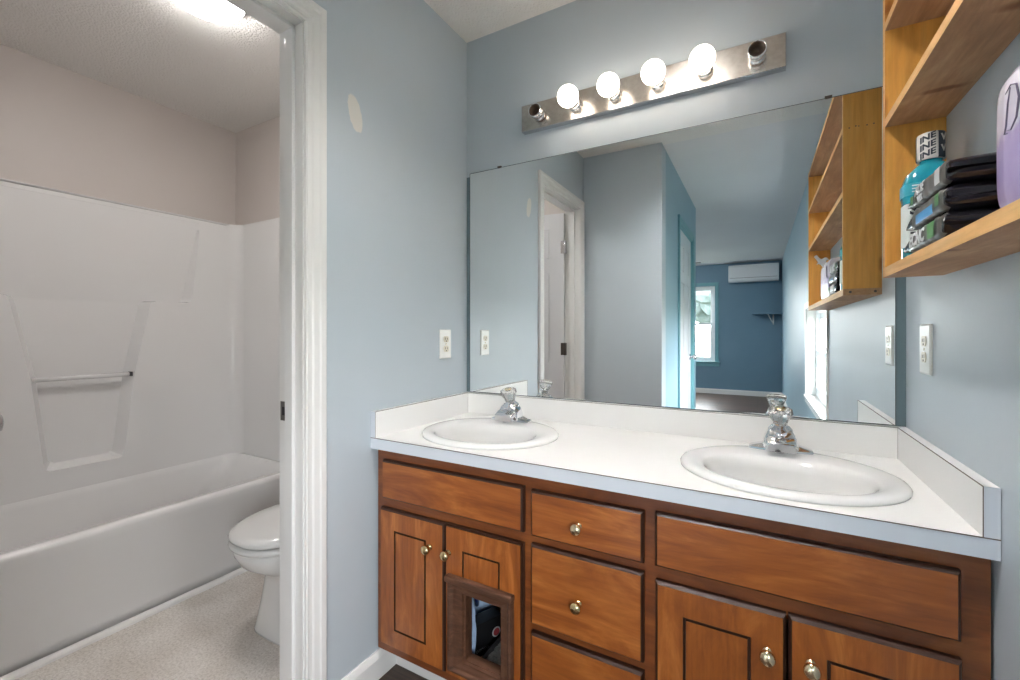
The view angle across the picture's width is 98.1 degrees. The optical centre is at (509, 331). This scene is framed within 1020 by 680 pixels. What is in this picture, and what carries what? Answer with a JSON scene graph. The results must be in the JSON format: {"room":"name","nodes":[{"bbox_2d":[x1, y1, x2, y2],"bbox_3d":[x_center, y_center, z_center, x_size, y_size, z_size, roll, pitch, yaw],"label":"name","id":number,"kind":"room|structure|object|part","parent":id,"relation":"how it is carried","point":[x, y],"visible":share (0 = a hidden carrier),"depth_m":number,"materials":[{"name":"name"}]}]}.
{"room":"bathroom","nodes":[
{"label":"bathroom","id":0,"kind":"room"},
{"bbox_2d":[0,44,234,224],"bbox_3d":[-2.182,-0.065,2.187,0.100,2.580,1.545,0,0,29],"label":"wall","id":1,"kind":"structure","parent":0,"point":[61,128],"depth_m":2.27,"materials":[{"name":"beige paint"}]},
{"bbox_2d":[15,571,427,679],"bbox_3d":[-2.370,1.195,-1.183,3.679,0.060,7.600,0,0,29],"label":"floor","id":2,"kind":"structure","parent":0,"point":[210,634],"depth_m":1.62,"materials":[{"name":"plastic"}]},
{"bbox_2d":[0,178,279,676],"bbox_3d":[-1.821,0.249,1.983,0.727,1.832,1.541,0,0,29],"label":"shower","id":3,"kind":"object","parent":2,"relation":"on","point":[140,346],"visible":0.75,"depth_m":2.18,"materials":[{"name":"white plastic"}]},
{"bbox_2d":[0,453,279,676],"bbox_3d":[-1.820,0.959,1.983,0.725,0.412,1.539,0,0,29],"label":"tub","id":4,"kind":"object","parent":3,"relation":"in","point":[78,562],"depth_m":1.90,"materials":[{"name":"white plastic"}]},
{"bbox_2d":[228,504,279,645],"bbox_3d":[-0.810,0.790,1.882,0.476,0.750,0.694,0,0,29],"label":"toilet","id":5,"kind":"object","parent":2,"relation":"on","point":[254,541],"visible":0.28,"depth_m":1.65,"materials":[{"name":"white ceramic"}]},
{"bbox_3d":[-0.861,0.789,1.792,0.376,0.024,0.486,0,0,29],"label":"seat","id":6,"kind":"part","parent":5,"relation":"part of","materials":[{"name":"white plastic"}]},
{"bbox_3d":[-0.860,0.754,1.794,0.374,0.042,0.492,0,0,29],"label":"lid","id":7,"kind":"part","parent":5,"relation":"part of","materials":[{"name":"white plastic"}]},
{"bbox_3d":[-0.835,0.984,1.839,0.368,0.362,0.569,0,0,29],"label":"bowl","id":8,"kind":"part","parent":5,"relation":"part of","materials":[{"name":"white ceramic"}]},
{"bbox_2d":[378,450,990,679],"bbox_3d":[0.312,0.775,1.333,1.464,0.779,0.577,0,0,29],"label":"vanity cabinet","id":9,"kind":"object","parent":2,"relation":"on","point":[584,583],"visible":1,"depth_m":1.05,"materials":[{"name":"brown wood"}]},
{"bbox_3d":[-0.309,0.800,1.399,0.265,0.446,0.018,0,0,29],"label":"door","id":10,"kind":"part","parent":9,"relation":"part of","materials":[{"name":"brown wood"}]},
{"bbox_3d":[-0.253,0.658,1.338,0.030,0.030,0.032,0,0,29],"label":"knob","id":11,"kind":"part","parent":9,"relation":"part of","materials":[{"name":"gold metal"}]},
{"bbox_3d":[-0.190,0.658,1.303,0.030,0.030,0.032,0,0,29],"label":"knob","id":12,"kind":"part","parent":9,"relation":"part of","materials":[{"name":"gold metal"}]},
{"bbox_3d":[-0.190,0.482,1.332,0.523,0.125,0.018,0,0,29],"label":"false drawer","id":13,"kind":"part","parent":9,"relation":"part of","materials":[{"name":"brown wood"}]},
{"bbox_2d":[472,601,476,653],"bbox_3d":[-0.123,0.934,1.358,0.041,0.230,0.037,0,0,29],"label":"plastic bag","id":14,"kind":"object","parent":9,"relation":"in","point":[474,629],"visible":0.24,"depth_m":1.35,"materials":[{"name":"blue"}]},
{"bbox_3d":[-0.083,0.856,1.264,0.227,0.282,0.054,0,0,29],"label":"cat opening frame","id":15,"kind":"part","parent":9,"relation":"part of","materials":[{"name":"brown wood"}]},
{"bbox_2d":[472,598,497,614],"bbox_3d":[-0.101,0.915,1.599,0.120,0.254,0.124,0,0,-32],"label":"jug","id":16,"kind":"object","parent":9,"relation":"in","point":[480,606],"visible":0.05,"depth_m":1.54,"materials":[{"name":"blue plastic"}]},
{"bbox_3d":[-0.113,0.895,1.546,0.023,0.122,0.058,0,0,13],"label":"handle","id":17,"kind":"part","parent":16,"relation":"part of","materials":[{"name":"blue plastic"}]},
{"bbox_3d":[-0.077,0.799,1.268,0.262,0.448,0.018,0,0,29],"label":"door","id":18,"kind":"part","parent":9,"relation":"part of","materials":[{"name":"brown wood"}]},
{"bbox_2d":[475,607,500,656],"bbox_3d":[-0.089,0.990,1.452,0.124,0.105,0.054,0,0,-37],"label":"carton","id":19,"kind":"object","parent":9,"relation":"in","point":[488,622],"visible":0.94,"depth_m":1.44,"materials":[{"name":"black"}]},
{"bbox_2d":[482,635,500,664],"bbox_3d":[0.031,1.013,1.368,0.172,0.060,0.180,0,0,29],"label":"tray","id":20,"kind":"object","parent":9,"relation":"in","point":[493,654],"visible":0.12,"depth_m":1.36,"materials":[{"name":"grey"}]},
{"bbox_3d":[0.165,0.686,1.103,0.030,0.030,0.032,0,0,29],"label":"knob","id":21,"kind":"part","parent":9,"relation":"part of","materials":[{"name":"gold metal"}]},
{"bbox_3d":[0.165,0.491,1.103,0.030,0.030,0.032,0,0,29],"label":"knob","id":22,"kind":"part","parent":9,"relation":"part of","materials":[{"name":"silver metal"}]},
{"bbox_3d":[0.188,0.914,1.119,0.297,0.218,0.018,0,0,29],"label":"drawer","id":23,"kind":"part","parent":9,"relation":"part of","materials":[{"name":"brown wood"}]},
{"bbox_3d":[0.188,0.675,1.119,0.297,0.213,0.018,0,0,29],"label":"drawer","id":24,"kind":"part","parent":9,"relation":"part of","materials":[{"name":"brown wood"}]},
{"bbox_3d":[0.188,0.485,1.119,0.297,0.123,0.018,0,0,29],"label":"drawer","id":25,"kind":"part","parent":9,"relation":"part of","materials":[{"name":"brown wood"}]},
{"bbox_2d":[371,392,1000,560],"bbox_3d":[0.317,0.324,1.347,1.477,0.123,0.554,0,0,29],"label":"countertop","id":26,"kind":"structure","parent":9,"relation":"on","point":[636,450],"depth_m":1.20,"materials":[{"name":"laminate"}]},
{"bbox_2d":[422,418,558,449],"bbox_3d":[-0.070,0.427,1.525,0.481,0.184,0.429,0,0,29],"label":"oval sink","id":27,"kind":"object","parent":26,"relation":"in","point":[466,433],"visible":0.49,"depth_m":1.58,"materials":[{"name":"white ceramic"}]},
{"bbox_2d":[491,387,531,423],"bbox_3d":[-0.004,0.271,1.655,0.157,0.128,0.094,0,0,29],"label":"faucet","id":28,"kind":"object","parent":26,"relation":"on","point":[510,411],"visible":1,"depth_m":1.63,"materials":[{"name":"silver metal"}]},
{"bbox_3d":[-0.016,0.308,1.633,0.074,0.039,0.044,0,0,29],"label":"spout","id":29,"kind":"part","parent":28,"relation":"part of","materials":[{"name":"silver metal"}]},
{"bbox_3d":[-0.006,0.235,1.651,0.061,0.056,0.059,0,0,29],"label":"handle","id":30,"kind":"part","parent":28,"relation":"part of","materials":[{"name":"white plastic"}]},
{"bbox_3d":[0.004,0.325,1.670,0.157,0.019,0.054,0,0,29],"label":"plate","id":31,"kind":"part","parent":28,"relation":"part of","materials":[{"name":"silver metal"}]},
{"bbox_2d":[748,405,813,455],"bbox_3d":[0.755,0.271,1.236,0.157,0.128,0.094,0,0,29],"label":"faucet","id":32,"kind":"object","parent":26,"relation":"on","point":[779,437],"visible":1,"depth_m":1.22,"materials":[{"name":"silver metal"}]},
{"bbox_3d":[0.743,0.308,1.214,0.074,0.039,0.044,0,0,29],"label":"spout","id":33,"kind":"part","parent":32,"relation":"part of","materials":[{"name":"silver metal"}]},
{"bbox_3d":[0.753,0.235,1.232,0.061,0.056,0.059,0,0,29],"label":"handle","id":34,"kind":"part","parent":32,"relation":"part of","materials":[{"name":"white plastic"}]},
{"bbox_3d":[0.763,0.325,1.250,0.157,0.019,0.054,0,0,29],"label":"plate","id":35,"kind":"part","parent":32,"relation":"part of","materials":[{"name":"silver metal"}]},
{"bbox_2d":[680,445,912,506],"bbox_3d":[0.681,0.427,1.103,0.481,0.184,0.429,0,0,29],"label":"oval sink","id":36,"kind":"object","parent":26,"relation":"in","point":[820,479],"visible":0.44,"depth_m":1.12,"materials":[{"name":"white ceramic"}]},
{"bbox_3d":[0.453,0.800,0.970,0.258,0.445,0.018,0,0,29],"label":"door","id":37,"kind":"part","parent":9,"relation":"part of","materials":[{"name":"brown wood"}]},
{"bbox_3d":[0.524,0.662,0.901,0.030,0.034,0.032,0,0,29],"label":"knob","id":38,"kind":"part","parent":9,"relation":"part of","materials":[{"name":"silver metal"}]},
{"bbox_3d":[0.566,0.482,0.906,0.520,0.125,0.018,0,0,29],"label":"false drawer","id":39,"kind":"part","parent":9,"relation":"part of","materials":[{"name":"brown wood"}]},
{"bbox_3d":[0.590,0.660,0.864,0.030,0.034,0.032,0,0,29],"label":"knob","id":40,"kind":"part","parent":9,"relation":"part of","materials":[{"name":"silver metal"}]},
{"bbox_3d":[0.682,0.800,0.841,0.258,0.446,0.018,0,0,29],"label":"door","id":41,"kind":"part","parent":9,"relation":"part of","materials":[{"name":"brown wood"}]},
{"bbox_2d":[0,0,575,132],"bbox_3d":[-0.710,-1.340,1.357,3.279,0.130,1.545,0,0,29],"label":"ceiling","id":42,"kind":"structure","parent":0,"point":[226,76],"depth_m":1.97,"materials":[{"name":"white paint"}]},
{"bbox_2d":[175,0,245,22],"bbox_3d":[-1.137,-1.244,1.658,0.258,0.062,0.258,0,0,29],"label":"ceiling light","id":43,"kind":"object","parent":42,"relation":"attached to","point":[219,11],"visible":0.88,"depth_m":1.68,"materials":[{"name":"white glass"}]},
{"bbox_2d":[313,0,466,679],"bbox_3d":[-0.640,-0.055,1.260,0.103,2.440,1.645,0,0,29],"label":"wall","id":44,"kind":"structure","parent":0,"point":[397,71],"depth_m":1.50,"materials":[{"name":"paint"}]},
{"bbox_2d":[0,415,3,430],"bbox_3d":[-1.197,0.147,0.961,0.598,2.012,0.157,0,0,38],"label":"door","id":45,"kind":"structure","parent":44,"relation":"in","point":[1,416],"depth_m":1.16,"materials":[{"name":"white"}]},
{"bbox_2d":[225,0,326,679],"bbox_3d":[-0.780,0.109,1.012,0.138,2.111,0.744,0,0,29],"label":"trim","id":46,"kind":"structure","parent":44,"relation":"attached to","point":[301,25],"depth_m":1.26,"materials":[{"name":"white wood"}]},
{"bbox_3d":[-0.661,0.231,1.291,0.030,0.056,0.002,0,0,29],"label":"strike plate","id":47,"kind":"part","parent":46,"relation":"part of","materials":[{"name":"black metal"}]},
{"bbox_2d":[341,648,395,679],"bbox_3d":[-0.473,1.119,1.437,0.014,0.092,0.285,0,0,29],"label":"baseboard","id":48,"kind":"structure","parent":44,"relation":"attached to","point":[381,661],"depth_m":1.47,"materials":[{"name":"white wood"}]},
{"bbox_2d":[439,330,450,358],"bbox_3d":[-0.264,0.049,1.814,0.008,0.118,0.072,0,0,29],"label":"wall outlet","id":49,"kind":"object","parent":44,"relation":"attached to","point":[444,335],"visible":1,"depth_m":1.80,"materials":[{"name":"white plastic"}]},
{"bbox_2d":[235,0,905,426],"bbox_3d":[-0.298,-0.065,2.069,3.499,2.580,0.100,0,0,29],"label":"wall","id":50,"kind":"structure","parent":0,"point":[834,47],"depth_m":1.60,"materials":[{"name":"paint"}]},
{"bbox_2d":[0,567,246,679],"bbox_3d":[-1.492,1.155,1.798,0.020,0.020,1.545,0,0,29],"label":"trim","id":51,"kind":"structure","parent":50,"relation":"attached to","point":[18,673],"depth_m":1.71,"materials":[{"name":"white plastic"}]},
{"bbox_2d":[522,32,785,134],"bbox_3d":[0.421,-0.857,1.524,0.906,0.104,0.144,0,0,29],"label":"vanity light","id":52,"kind":"object","parent":50,"relation":"attached to","point":[705,69],"visible":1,"depth_m":1.50,"materials":[{"name":"silver metal"}]},
{"bbox_2d":[528,103,544,120],"bbox_3d":[0.104,-0.857,1.725,0.051,0.051,0.046,0,0,29],"label":"socket","id":53,"kind":"object","parent":52,"relation":"attached to","point":[536,111],"depth_m":1.72,"materials":[{"name":"silver metal"}]},
{"bbox_3d":[0.212,-0.855,1.609,0.077,0.077,0.086,0,0,29],"label":"globe bulb","id":54,"kind":"part","parent":52,"relation":"part of","materials":[{"name":"white glass"}]},
{"bbox_2d":[569,97,580,111],"bbox_3d":[0.236,-0.857,1.651,0.051,0.051,0.046,0,0,29],"label":"socket","id":55,"kind":"object","parent":52,"relation":"attached to","point":[577,107],"depth_m":1.66,"materials":[{"name":"silver metal"}]},
{"bbox_3d":[0.342,-0.855,1.535,0.077,0.077,0.086,0,0,29],"label":"globe bulb","id":56,"kind":"part","parent":52,"relation":"part of","materials":[{"name":"white glass"}]},
{"bbox_2d":[607,88,620,100],"bbox_3d":[0.366,-0.857,1.577,0.051,0.051,0.046,0,0,29],"label":"socket","id":57,"kind":"object","parent":52,"relation":"attached to","point":[617,96],"depth_m":1.58,"materials":[{"name":"silver metal"}]},
{"bbox_3d":[0.474,-0.855,1.461,0.077,0.077,0.086,0,0,29],"label":"globe bulb","id":58,"kind":"part","parent":52,"relation":"part of","materials":[{"name":"white glass"}]},
{"bbox_2d":[651,78,664,89],"bbox_3d":[0.497,-0.857,1.503,0.051,0.051,0.046,0,0,29],"label":"socket","id":59,"kind":"object","parent":52,"relation":"attached to","point":[661,85],"depth_m":1.51,"materials":[{"name":"silver metal"}]},
{"bbox_3d":[0.604,-0.855,1.388,0.077,0.077,0.086,0,0,29],"label":"globe bulb","id":60,"kind":"part","parent":52,"relation":"part of","materials":[{"name":"white glass"}]},
{"bbox_2d":[696,65,712,77],"bbox_3d":[0.627,-0.857,1.430,0.051,0.051,0.046,0,0,29],"label":"socket","id":61,"kind":"object","parent":52,"relation":"attached to","point":[709,73],"depth_m":1.44,"materials":[{"name":"silver metal"}]},
{"bbox_2d":[748,39,766,64],"bbox_3d":[0.758,-0.857,1.357,0.051,0.051,0.046,0,0,29],"label":"socket","id":62,"kind":"object","parent":52,"relation":"attached to","point":[757,50],"depth_m":1.35,"materials":[{"name":"silver metal"}]},
{"bbox_2d":[470,86,895,425],"bbox_3d":[0.451,-0.219,1.586,1.436,0.960,0.007,0,0,29],"label":"wall mirror","id":63,"kind":"object","parent":50,"relation":"attached to","point":[732,265],"visible":0.98,"depth_m":1.48,"materials":[{"name":"white mirror"}]},
{"bbox_2d":[906,33,1019,679],"bbox_3d":[0.758,-0.055,0.499,0.120,2.440,1.600,0,0,29],"label":"wall","id":64,"kind":"structure","parent":0,"point":[969,408],"depth_m":0.81,"materials":[{"name":"paint"}]},
{"bbox_2d":[920,324,932,375],"bbox_3d":[1.007,0.042,1.073,0.008,0.122,0.078,0,0,29],"label":"wall outlet","id":65,"kind":"object","parent":64,"relation":"attached to","point":[926,330],"visible":1,"depth_m":1.06,"materials":[{"name":"white plastic"}]},
{"bbox_2d":[921,352,925,362],"bbox_3d":[1.005,0.061,1.074,0.002,0.025,0.033,0,0,29],"label":"receptacle","id":66,"kind":"object","parent":65,"relation":"attached to","point":[923,354],"depth_m":1.07,"materials":[{"name":"grey plastic"}]},
{"bbox_2d":[921,336,925,345],"bbox_3d":[1.005,0.022,1.074,0.002,0.025,0.033,0,0,29],"label":"receptacle","id":67,"kind":"object","parent":65,"relation":"attached to","point":[923,338],"depth_m":1.07,"materials":[{"name":"grey plastic"}]},
{"bbox_2d":[883,0,1019,277],"bbox_3d":[0.611,-0.525,0.467,0.104,0.800,1.230,0,0,29],"label":"wall shelf","id":68,"kind":"object","parent":64,"relation":"attached to","point":[935,52],"visible":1,"depth_m":0.86,"materials":[{"name":"brown wood"}]},
{"bbox_3d":[0.907,-0.536,0.994,0.104,0.778,0.019,0,0,29],"label":"panel","id":69,"kind":"part","parent":68,"relation":"part of","materials":[{"name":"brown wood"}]},
{"bbox_2d":[900,130,945,258],"bbox_3d":[0.852,-0.274,0.896,0.092,0.253,0.061,0,0,29],"label":"mouthwash bottle","id":70,"kind":"object","parent":68,"relation":"on","point":[930,146],"visible":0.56,"depth_m":0.89,"materials":[{"name":"teal plastic"}]},
{"bbox_2d":[904,207,999,252],"bbox_3d":[0.773,-0.170,0.766,0.098,0.044,0.236,0,0,29],"label":"pack","id":71,"kind":"object","parent":68,"relation":"on","point":[950,222],"visible":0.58,"depth_m":0.70,"materials":[{"name":"black"}]},
{"bbox_2d":[906,179,999,230],"bbox_3d":[0.774,-0.213,0.766,0.095,0.043,0.228,0,0,29],"label":"pack","id":72,"kind":"object","parent":71,"relation":"on","point":[977,194],"visible":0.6,"depth_m":0.69,"materials":[{"name":"black"}]},
{"bbox_2d":[908,152,996,208],"bbox_3d":[0.775,-0.256,0.765,0.092,0.043,0.222,0,0,29],"label":"pack","id":73,"kind":"object","parent":72,"relation":"on","point":[981,167],"visible":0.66,"depth_m":0.69,"materials":[{"name":"black plastic"}]},
{"bbox_2d":[997,65,1019,207],"bbox_3d":[0.577,-0.259,0.432,0.119,0.223,0.305,0,0,29],"label":"bottle","id":74,"kind":"object","parent":68,"relation":"on","point":[1008,104],"visible":0.94,"depth_m":0.54,"materials":[{"name":"purple plastic"}]}
]}

